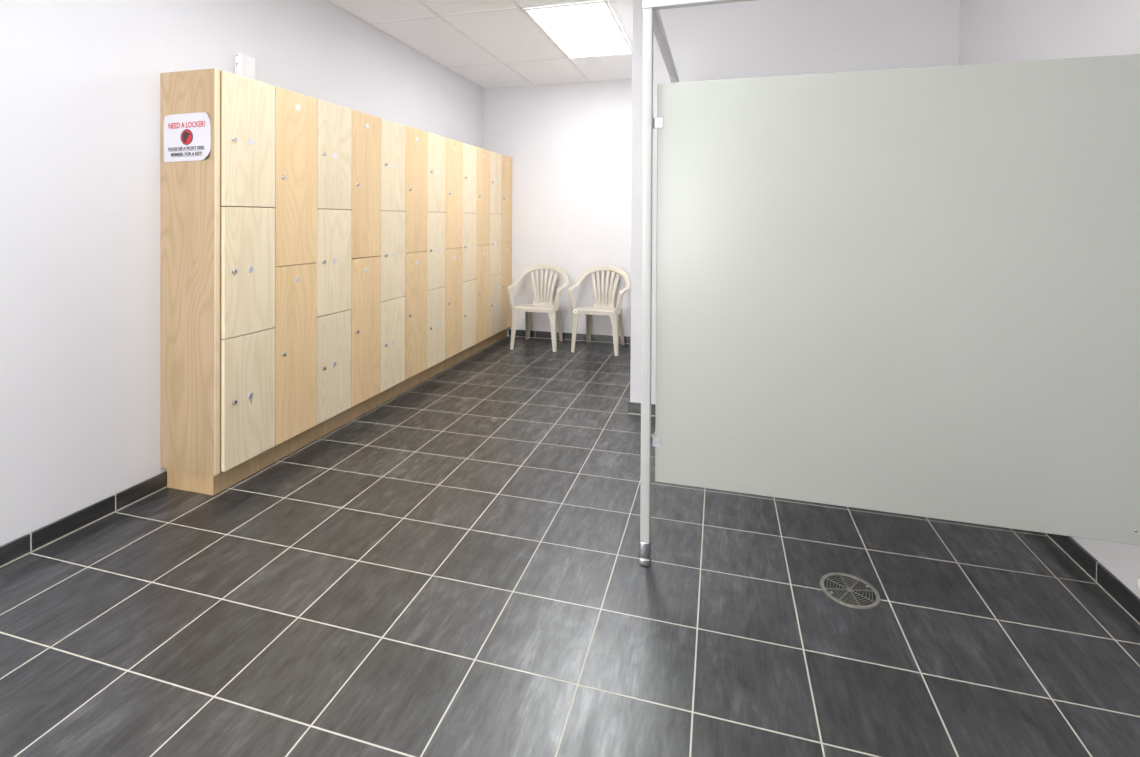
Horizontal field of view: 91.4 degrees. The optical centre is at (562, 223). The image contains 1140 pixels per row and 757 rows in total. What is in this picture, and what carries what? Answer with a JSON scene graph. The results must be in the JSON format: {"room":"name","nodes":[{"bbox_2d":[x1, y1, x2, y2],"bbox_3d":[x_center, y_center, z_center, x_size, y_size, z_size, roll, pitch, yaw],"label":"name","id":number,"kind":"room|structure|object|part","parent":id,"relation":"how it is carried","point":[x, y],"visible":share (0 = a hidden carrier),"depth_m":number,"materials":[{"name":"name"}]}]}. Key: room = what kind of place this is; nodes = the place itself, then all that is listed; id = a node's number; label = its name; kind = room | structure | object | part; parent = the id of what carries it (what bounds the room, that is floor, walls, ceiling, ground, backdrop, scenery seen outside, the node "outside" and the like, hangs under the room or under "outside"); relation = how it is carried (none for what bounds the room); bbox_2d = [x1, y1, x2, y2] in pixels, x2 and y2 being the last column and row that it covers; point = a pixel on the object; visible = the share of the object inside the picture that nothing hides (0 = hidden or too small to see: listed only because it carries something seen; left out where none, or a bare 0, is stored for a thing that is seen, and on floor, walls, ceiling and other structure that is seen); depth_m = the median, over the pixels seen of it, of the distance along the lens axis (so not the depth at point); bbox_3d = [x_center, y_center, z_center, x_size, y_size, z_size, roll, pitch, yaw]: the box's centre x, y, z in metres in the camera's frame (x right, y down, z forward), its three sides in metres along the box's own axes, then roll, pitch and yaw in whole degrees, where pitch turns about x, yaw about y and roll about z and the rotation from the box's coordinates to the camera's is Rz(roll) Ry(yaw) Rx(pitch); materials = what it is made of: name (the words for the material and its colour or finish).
{"room":"changing room","nodes":[
{"label":"changing room","id":0,"kind":"room"},
{"bbox_2d":[0,0,483,545],"bbox_3d":[-1.944,-0.110,2.518,0.120,2.700,7.705,0,0,16],"label":"wall","id":1,"kind":"structure","parent":0,"point":[80,79],"depth_m":2.33,"materials":[{"name":"white paint"}]},
{"bbox_2d":[0,471,166,567],"bbox_3d":[-2.382,1.212,0.764,0.011,0.075,3.836,0,0,16],"label":"baseboard","id":2,"kind":"structure","parent":1,"relation":"attached to","point":[20,547],"depth_m":2.25,"materials":[{"name":"tile"}]},
{"bbox_2d":[234,53,255,79],"bbox_3d":[-1.715,-0.815,3.006,0.046,0.185,0.111,0,0,16],"label":"wall box","id":3,"kind":"object","parent":1,"relation":"attached to","point":[244,65],"visible":0.59,"depth_m":2.98,"materials":[{"name":"white plastic"}]},
{"bbox_2d":[330,0,632,87],"bbox_3d":[-0.059,-1.497,1.977,4.025,0.100,7.705,0,0,16],"label":"ceiling","id":4,"kind":"structure","parent":0,"point":[509,35],"depth_m":4.42,"materials":[{"name":"tile"}]},
{"bbox_2d":[326,0,631,87],"bbox_3d":[-0.059,-1.445,1.977,3.785,0.004,7.465,0,0,16],"label":"grid","id":5,"kind":"object","parent":4,"relation":"attached to","point":[418,1],"depth_m":4.17,"materials":[{"name":"white metal"}]},
{"bbox_2d":[522,0,631,58],"bbox_3d":[0.172,-1.453,4.268,0.586,0.010,1.188,0,0,16],"label":"recessed light","id":6,"kind":"object","parent":4,"relation":"in","point":[585,29],"visible":0.94,"depth_m":4.14,"materials":[{"name":"white plastic"}]},
{"bbox_2d":[483,79,631,336],"bbox_3d":[0.968,-0.117,5.635,3.785,2.700,0.120,0,0,16],"label":"wall","id":7,"kind":"structure","parent":0,"point":[569,145],"depth_m":5.83,"materials":[{"name":"white paint"}]},
{"bbox_2d":[509,329,630,343],"bbox_3d":[0.282,1.191,5.768,1.790,0.075,0.011,0,0,16],"label":"baseboard","id":8,"kind":"structure","parent":7,"relation":"attached to","point":[519,333],"depth_m":5.82,"materials":[{"name":"tile"}]},
{"bbox_2d":[0,336,1139,756],"bbox_3d":[-0.073,1.303,1.996,4.025,0.100,7.705,0,0,16],"label":"floor","id":9,"kind":"structure","parent":0,"point":[452,568],"depth_m":1.78,"materials":[{"name":"tile"}]},
{"bbox_2d":[220,70,274,471],"bbox_3d":[-1.647,0.220,2.706,0.352,1.825,0.301,0,0,16],"label":"locker","id":10,"kind":"object","parent":9,"relation":"on","point":[247,105],"visible":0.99,"depth_m":2.64,"materials":[{"name":"brown wood"}]},
{"bbox_2d":[160,68,219,475],"bbox_3d":[-1.709,0.221,2.550,0.320,1.829,0.027,0,0,16],"label":"end panel","id":11,"kind":"object","parent":10,"relation":"attached to","point":[189,190],"visible":1,"depth_m":2.53,"materials":[{"name":"brown wood"}]},
{"bbox_2d":[164,112,210,161],"bbox_3d":[-1.713,-0.390,2.522,0.278,0.223,0.020,0,0,16],"label":"sign","id":12,"kind":"object","parent":11,"relation":"attached to","point":[187,137],"visible":1,"depth_m":2.53,"materials":[{"name":"white paper"}]},
{"bbox_3d":[-1.502,0.830,2.668,0.020,0.599,0.298,0,0,16],"label":"door","id":13,"kind":"part","parent":10,"relation":"part of","materials":[{"name":"brown wood"}]},
{"bbox_3d":[-1.499,0.226,2.664,0.020,0.600,0.298,0,0,16],"label":"door","id":14,"kind":"part","parent":10,"relation":"part of","materials":[{"name":"brown wood"}]},
{"bbox_3d":[-1.496,-0.384,2.659,0.020,0.610,0.298,0,0,16],"label":"door","id":15,"kind":"part","parent":10,"relation":"part of","materials":[{"name":"brown wood"}]},
{"bbox_2d":[272,86,316,445],"bbox_3d":[-1.565,0.218,2.996,0.352,1.825,0.301,0,0,16],"label":"locker","id":16,"kind":"object","parent":9,"relation":"on","point":[295,207],"visible":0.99,"depth_m":2.94,"materials":[{"name":"brown wood"}]},
{"bbox_3d":[-1.419,0.676,2.957,0.020,0.904,0.298,0,0,16],"label":"door","id":17,"kind":"part","parent":16,"relation":"part of","materials":[{"name":"brown wood"}]},
{"bbox_3d":[-1.414,-0.235,2.951,0.020,0.910,0.298,0,0,16],"label":"door","id":18,"kind":"part","parent":16,"relation":"part of","materials":[{"name":"brown wood"}]},
{"bbox_2d":[316,99,351,424],"bbox_3d":[-1.483,0.216,3.286,0.352,1.825,0.301,0,0,16],"label":"locker","id":19,"kind":"object","parent":9,"relation":"on","point":[334,122],"visible":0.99,"depth_m":3.23,"materials":[{"name":"brown wood"}]},
{"bbox_3d":[-1.337,0.827,3.248,0.020,0.599,0.298,0,0,16],"label":"door","id":20,"kind":"part","parent":19,"relation":"part of","materials":[{"name":"brown wood"}]},
{"bbox_3d":[-1.334,0.222,3.244,0.020,0.600,0.298,0,0,16],"label":"door","id":21,"kind":"part","parent":19,"relation":"part of","materials":[{"name":"brown wood"}]},
{"bbox_3d":[-1.331,-0.387,3.240,0.020,0.610,0.298,0,0,16],"label":"door","id":22,"kind":"part","parent":19,"relation":"part of","materials":[{"name":"brown wood"}]},
{"bbox_2d":[166,329,506,494],"bbox_3d":[-1.232,1.179,4.316,0.280,0.106,3.625,0,0,16],"label":"plinth","id":23,"kind":"object","parent":9,"relation":"on","point":[176,479],"visible":0.43,"depth_m":3.05,"materials":[{"name":"brown wood"}]},
{"bbox_2d":[349,109,380,406],"bbox_3d":[-1.401,0.215,3.576,0.352,1.825,0.301,0,0,16],"label":"locker","id":24,"kind":"object","parent":9,"relation":"on","point":[366,128],"visible":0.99,"depth_m":3.52,"materials":[{"name":"brown wood"}]},
{"bbox_3d":[-1.250,-0.239,3.531,0.020,0.910,0.298,0,0,16],"label":"door","id":25,"kind":"part","parent":24,"relation":"part of","materials":[{"name":"brown wood"}]},
{"bbox_3d":[-1.254,0.672,3.538,0.020,0.904,0.298,0,0,16],"label":"door","id":26,"kind":"part","parent":24,"relation":"part of","materials":[{"name":"brown wood"}]},
{"bbox_2d":[380,118,405,392],"bbox_3d":[-1.319,0.213,3.867,0.352,1.825,0.301,0,0,16],"label":"locker","id":27,"kind":"object","parent":9,"relation":"on","point":[393,134],"visible":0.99,"depth_m":3.81,"materials":[{"name":"brown wood"}]},
{"bbox_3d":[-1.173,0.823,3.829,0.020,0.599,0.298,0,0,16],"label":"door","id":28,"kind":"part","parent":27,"relation":"part of","materials":[{"name":"brown wood"}]},
{"bbox_3d":[-1.170,0.219,3.825,0.020,0.600,0.298,0,0,16],"label":"door","id":29,"kind":"part","parent":27,"relation":"part of","materials":[{"name":"brown wood"}]},
{"bbox_3d":[-1.167,-0.390,3.821,0.020,0.610,0.298,0,0,16],"label":"door","id":30,"kind":"part","parent":27,"relation":"part of","materials":[{"name":"brown wood"}]},
{"bbox_2d":[403,126,426,379],"bbox_3d":[-1.236,0.212,4.157,0.352,1.825,0.301,0,0,16],"label":"locker","id":31,"kind":"object","parent":9,"relation":"on","point":[416,139],"visible":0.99,"depth_m":4.10,"materials":[{"name":"brown wood"}]},
{"bbox_3d":[-1.085,-0.242,4.112,0.020,0.910,0.298,0,0,16],"label":"door","id":32,"kind":"part","parent":31,"relation":"part of","materials":[{"name":"brown wood"}]},
{"bbox_3d":[-1.090,0.669,4.118,0.020,0.904,0.298,0,0,16],"label":"door","id":33,"kind":"part","parent":31,"relation":"part of","materials":[{"name":"brown wood"}]},
{"bbox_2d":[427,132,445,368],"bbox_3d":[-1.154,0.210,4.447,0.352,1.825,0.301,0,0,16],"label":"locker","id":34,"kind":"object","parent":9,"relation":"on","point":[436,144],"visible":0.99,"depth_m":4.39,"materials":[{"name":"brown wood"}]},
{"bbox_3d":[-1.008,0.820,4.409,0.020,0.599,0.298,0,0,16],"label":"door","id":35,"kind":"part","parent":34,"relation":"part of","materials":[{"name":"brown wood"}]},
{"bbox_3d":[-1.005,0.216,4.405,0.020,0.600,0.298,0,0,16],"label":"door","id":36,"kind":"part","parent":34,"relation":"part of","materials":[{"name":"brown wood"}]},
{"bbox_3d":[-1.002,-0.394,4.401,0.020,0.610,0.298,0,0,16],"label":"door","id":37,"kind":"part","parent":34,"relation":"part of","materials":[{"name":"brown wood"}]},
{"bbox_2d":[444,138,461,359],"bbox_3d":[-1.072,0.209,4.738,0.352,1.825,0.301,0,0,16],"label":"locker","id":38,"kind":"object","parent":9,"relation":"on","point":[453,280],"visible":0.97,"depth_m":4.68,"materials":[{"name":"brown wood"}]},
{"bbox_3d":[-0.925,0.666,4.699,0.020,0.904,0.298,0,0,16],"label":"door","id":39,"kind":"part","parent":38,"relation":"part of","materials":[{"name":"brown wood"}]},
{"bbox_3d":[-0.921,-0.245,4.692,0.020,0.910,0.298,0,0,16],"label":"door","id":40,"kind":"part","parent":38,"relation":"part of","materials":[{"name":"brown wood"}]},
{"bbox_2d":[460,143,476,350],"bbox_3d":[-0.990,0.207,5.028,0.352,1.825,0.301,0,0,16],"label":"locker","id":41,"kind":"object","parent":9,"relation":"on","point":[469,152],"visible":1,"depth_m":4.97,"materials":[{"name":"brown wood"}]},
{"bbox_3d":[-0.841,0.213,4.986,0.020,0.600,0.298,0,0,16],"label":"door","id":42,"kind":"part","parent":41,"relation":"part of","materials":[{"name":"brown wood"}]},
{"bbox_3d":[-0.844,0.817,4.990,0.020,0.599,0.298,0,0,16],"label":"door","id":43,"kind":"part","parent":41,"relation":"part of","materials":[{"name":"brown wood"}]},
{"bbox_3d":[-0.838,-0.397,4.982,0.020,0.610,0.298,0,0,16],"label":"door","id":44,"kind":"part","parent":41,"relation":"part of","materials":[{"name":"brown wood"}]},
{"bbox_2d":[475,147,489,343],"bbox_3d":[-0.907,0.205,5.318,0.352,1.825,0.301,0,0,16],"label":"locker","id":45,"kind":"object","parent":9,"relation":"on","point":[483,155],"visible":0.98,"depth_m":5.26,"materials":[{"name":"brown wood"}]},
{"bbox_3d":[-0.756,-0.248,5.273,0.020,0.910,0.298,0,0,16],"label":"door","id":46,"kind":"part","parent":45,"relation":"part of","materials":[{"name":"brown wood"}]},
{"bbox_3d":[-0.761,0.663,5.279,0.020,0.904,0.298,0,0,16],"label":"door","id":47,"kind":"part","parent":45,"relation":"part of","materials":[{"name":"brown wood"}]},
{"bbox_2d":[488,151,501,336],"bbox_3d":[-0.825,0.204,5.608,0.352,1.825,0.301,0,0,16],"label":"locker","id":48,"kind":"object","parent":9,"relation":"on","point":[495,158],"visible":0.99,"depth_m":5.56,"materials":[{"name":"brown wood"}]},
{"bbox_3d":[-0.679,0.814,5.570,0.020,0.599,0.298,0,0,16],"label":"door","id":49,"kind":"part","parent":48,"relation":"part of","materials":[{"name":"brown wood"}]},
{"bbox_3d":[-0.676,0.210,5.566,0.020,0.600,0.298,0,0,16],"label":"door","id":50,"kind":"part","parent":48,"relation":"part of","materials":[{"name":"brown wood"}]},
{"bbox_3d":[-0.673,-0.400,5.562,0.020,0.610,0.298,0,0,16],"label":"door","id":51,"kind":"part","parent":48,"relation":"part of","materials":[{"name":"brown wood"}]},
{"bbox_2d":[501,155,511,330],"bbox_3d":[-0.743,0.202,5.899,0.352,1.825,0.301,0,0,16],"label":"locker","id":52,"kind":"object","parent":9,"relation":"on","point":[506,229],"visible":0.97,"depth_m":5.84,"materials":[{"name":"brown wood"}]},
{"bbox_3d":[-0.596,0.660,5.860,0.020,0.904,0.298,0,0,16],"label":"door","id":53,"kind":"part","parent":52,"relation":"part of","materials":[{"name":"brown wood"}]},
{"bbox_3d":[-0.592,-0.251,5.853,0.020,0.910,0.298,0,0,16],"label":"door","id":54,"kind":"part","parent":52,"relation":"part of","materials":[{"name":"brown wood"}]},
{"bbox_2d":[508,264,568,351],"bbox_3d":[-0.234,0.827,5.596,0.579,0.800,0.494,0,0,12],"label":"armchair","id":55,"kind":"object","parent":9,"relation":"on","point":[554,312],"visible":1,"depth_m":5.73,"materials":[{"name":"beige plastic"}]},
{"bbox_3d":[-0.503,0.736,5.433,0.029,0.212,0.099,0,1,-42],"label":"armrest post","id":56,"kind":"part","parent":55,"relation":"part of","materials":[{"name":"beige plastic"}]},
{"bbox_3d":[-0.430,1.025,5.452,0.137,0.405,0.130,0,0,12],"label":"leg","id":57,"kind":"part","parent":55,"relation":"part of","materials":[{"name":"beige plastic"}]},
{"bbox_3d":[-0.327,1.040,5.778,0.137,0.372,0.178,0,0,12],"label":"leg","id":58,"kind":"part","parent":55,"relation":"part of","materials":[{"name":"beige plastic"}]},
{"bbox_3d":[-0.240,0.878,5.568,0.435,0.133,0.419,0,0,12],"label":"seat","id":59,"kind":"part","parent":55,"relation":"part of","materials":[{"name":"beige plastic"}]},
{"bbox_3d":[-0.231,0.550,5.601,0.579,0.245,0.448,0,0,12],"label":"backrest","id":60,"kind":"part","parent":55,"relation":"part of","materials":[{"name":"beige plastic"}]},
{"bbox_3d":[-0.201,0.836,5.751,0.211,0.053,0.025,0,0,12],"label":"rail","id":61,"kind":"part","parent":55,"relation":"part of","materials":[{"name":"beige plastic"}]},
{"bbox_3d":[-0.114,1.027,5.386,0.137,0.405,0.130,0,0,12],"label":"leg","id":62,"kind":"part","parent":55,"relation":"part of","materials":[{"name":"beige plastic"}]},
{"bbox_3d":[-0.051,0.739,5.338,0.099,0.212,0.029,0,0,-25],"label":"armrest post","id":63,"kind":"part","parent":55,"relation":"part of","materials":[{"name":"beige plastic"}]},
{"bbox_3d":[-0.077,1.041,5.726,0.137,0.372,0.178,0,0,12],"label":"leg","id":64,"kind":"part","parent":55,"relation":"part of","materials":[{"name":"beige plastic"}]},
{"bbox_2d":[568,265,630,355],"bbox_3d":[0.374,0.831,5.460,0.579,0.800,0.495,0,0,18],"label":"armchair","id":65,"kind":"object","parent":9,"relation":"on","point":[615,313],"visible":1,"depth_m":5.58,"materials":[{"name":"beige plastic"}]},
{"bbox_3d":[0.089,0.740,5.326,0.029,0.212,0.099,0,0,-36],"label":"armrest post","id":66,"kind":"part","parent":65,"relation":"part of","materials":[{"name":"beige plastic"}]},
{"bbox_3d":[0.163,1.028,5.338,0.137,0.405,0.130,0,0,18],"label":"leg","id":67,"kind":"part","parent":65,"relation":"part of","materials":[{"name":"beige plastic"}]},
{"bbox_3d":[0.300,1.044,5.651,0.137,0.372,0.178,0,0,18],"label":"leg","id":68,"kind":"part","parent":65,"relation":"part of","materials":[{"name":"beige plastic"}]},
{"bbox_3d":[0.364,0.882,5.433,0.435,0.133,0.419,0,0,18],"label":"seat","id":69,"kind":"part","parent":65,"relation":"part of","materials":[{"name":"beige plastic"}]},
{"bbox_3d":[0.377,0.554,5.465,0.579,0.245,0.448,0,0,18],"label":"backrest","id":70,"kind":"part","parent":65,"relation":"part of","materials":[{"name":"beige plastic"}]},
{"bbox_3d":[0.422,0.839,5.611,0.211,0.053,0.025,0,0,18],"label":"rail","id":71,"kind":"part","parent":65,"relation":"part of","materials":[{"name":"beige plastic"}]},
{"bbox_3d":[0.471,1.031,5.239,0.137,0.405,0.130,0,0,18],"label":"leg","id":72,"kind":"part","parent":65,"relation":"part of","materials":[{"name":"beige plastic"}]},
{"bbox_3d":[0.528,0.743,5.185,0.099,0.212,0.029,0,0,-19],"label":"armrest post","id":73,"kind":"part","parent":65,"relation":"part of","materials":[{"name":"beige plastic"}]},
{"bbox_3d":[0.542,1.045,5.573,0.137,0.372,0.178,0,0,18],"label":"leg","id":74,"kind":"part","parent":65,"relation":"part of","materials":[{"name":"beige plastic"}]},
{"bbox_2d":[639,8,653,566],"bbox_3d":[0.310,0.236,2.041,0.040,2.036,0.039,0,0,16],"label":"post","id":75,"kind":"object","parent":9,"relation":"on","point":[648,13],"visible":1,"depth_m":2.02,"materials":[{"name":"grey metal"}]},
{"bbox_2d":[643,0,752,10],"bbox_3d":[1.048,-0.799,1.827,1.561,0.044,0.038,0,0,16],"label":"header rail","id":76,"kind":"object","parent":75,"relation":"attached to","point":[655,4],"visible":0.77,"depth_m":2.00,"materials":[{"name":"metal"}]},
{"bbox_2d":[651,54,1139,544],"bbox_3d":[1.064,0.225,1.850,1.520,1.466,0.031,0,0,16],"label":"divider","id":77,"kind":"object","parent":75,"relation":"attached to","point":[907,291],"visible":1,"depth_m":1.82,"materials":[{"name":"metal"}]},
{"bbox_2d":[820,572,879,608],"bbox_3d":[0.983,1.256,1.904,0.184,0.004,0.184,0,0,16],"label":"floor drain","id":78,"kind":"object","parent":9,"relation":"on","point":[848,590],"visible":1,"depth_m":1.90,"materials":[{"name":"silver metal"}]},
{"bbox_2d":[630,0,959,403],"bbox_3d":[1.611,-0.105,4.343,1.844,2.700,2.015,0,0,16],"label":"wall partition","id":79,"kind":"structure","parent":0,"point":[755,38],"depth_m":3.39,"materials":[{"name":"white paint"}]},
{"bbox_2d":[628,402,654,415],"bbox_3d":[1.318,1.212,3.381,1.844,0.075,0.011,0,0,16],"label":"baseboard","id":80,"kind":"structure","parent":79,"relation":"attached to","point":[633,408],"depth_m":3.61,"materials":[{"name":"tile"}]},
{"bbox_2d":[654,10,679,82],"bbox_3d":[0.537,-0.806,2.794,0.053,0.058,1.544,0,0,16],"label":"rail","id":81,"kind":"object","parent":79,"relation":"attached to","point":[659,31],"visible":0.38,"depth_m":2.49,"materials":[{"name":"metal"}]},
{"bbox_2d":[959,0,1139,597],"bbox_3d":[1.813,-0.085,1.454,0.120,2.700,7.705,0,0,16],"label":"wall","id":82,"kind":"structure","parent":0,"point":[991,31],"depth_m":2.19,"materials":[{"name":"white paint"}]},
{"bbox_2d":[1045,533,1139,624],"bbox_3d":[1.467,1.233,0.506,0.011,0.075,5.439,0,0,16],"label":"baseboard","id":83,"kind":"structure","parent":82,"relation":"attached to","point":[1124,597],"depth_m":1.93,"materials":[{"name":"tile"}]},
{"bbox_2d":[1136,578,1139,590],"bbox_3d":[1.804,1.127,1.724,0.028,0.052,0.052,0,0,16],"label":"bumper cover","id":84,"kind":"object","parent":82,"relation":"attached to","point":[1138,579],"visible":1,"depth_m":1.73,"materials":[{"name":"white plastic"}]}
]}

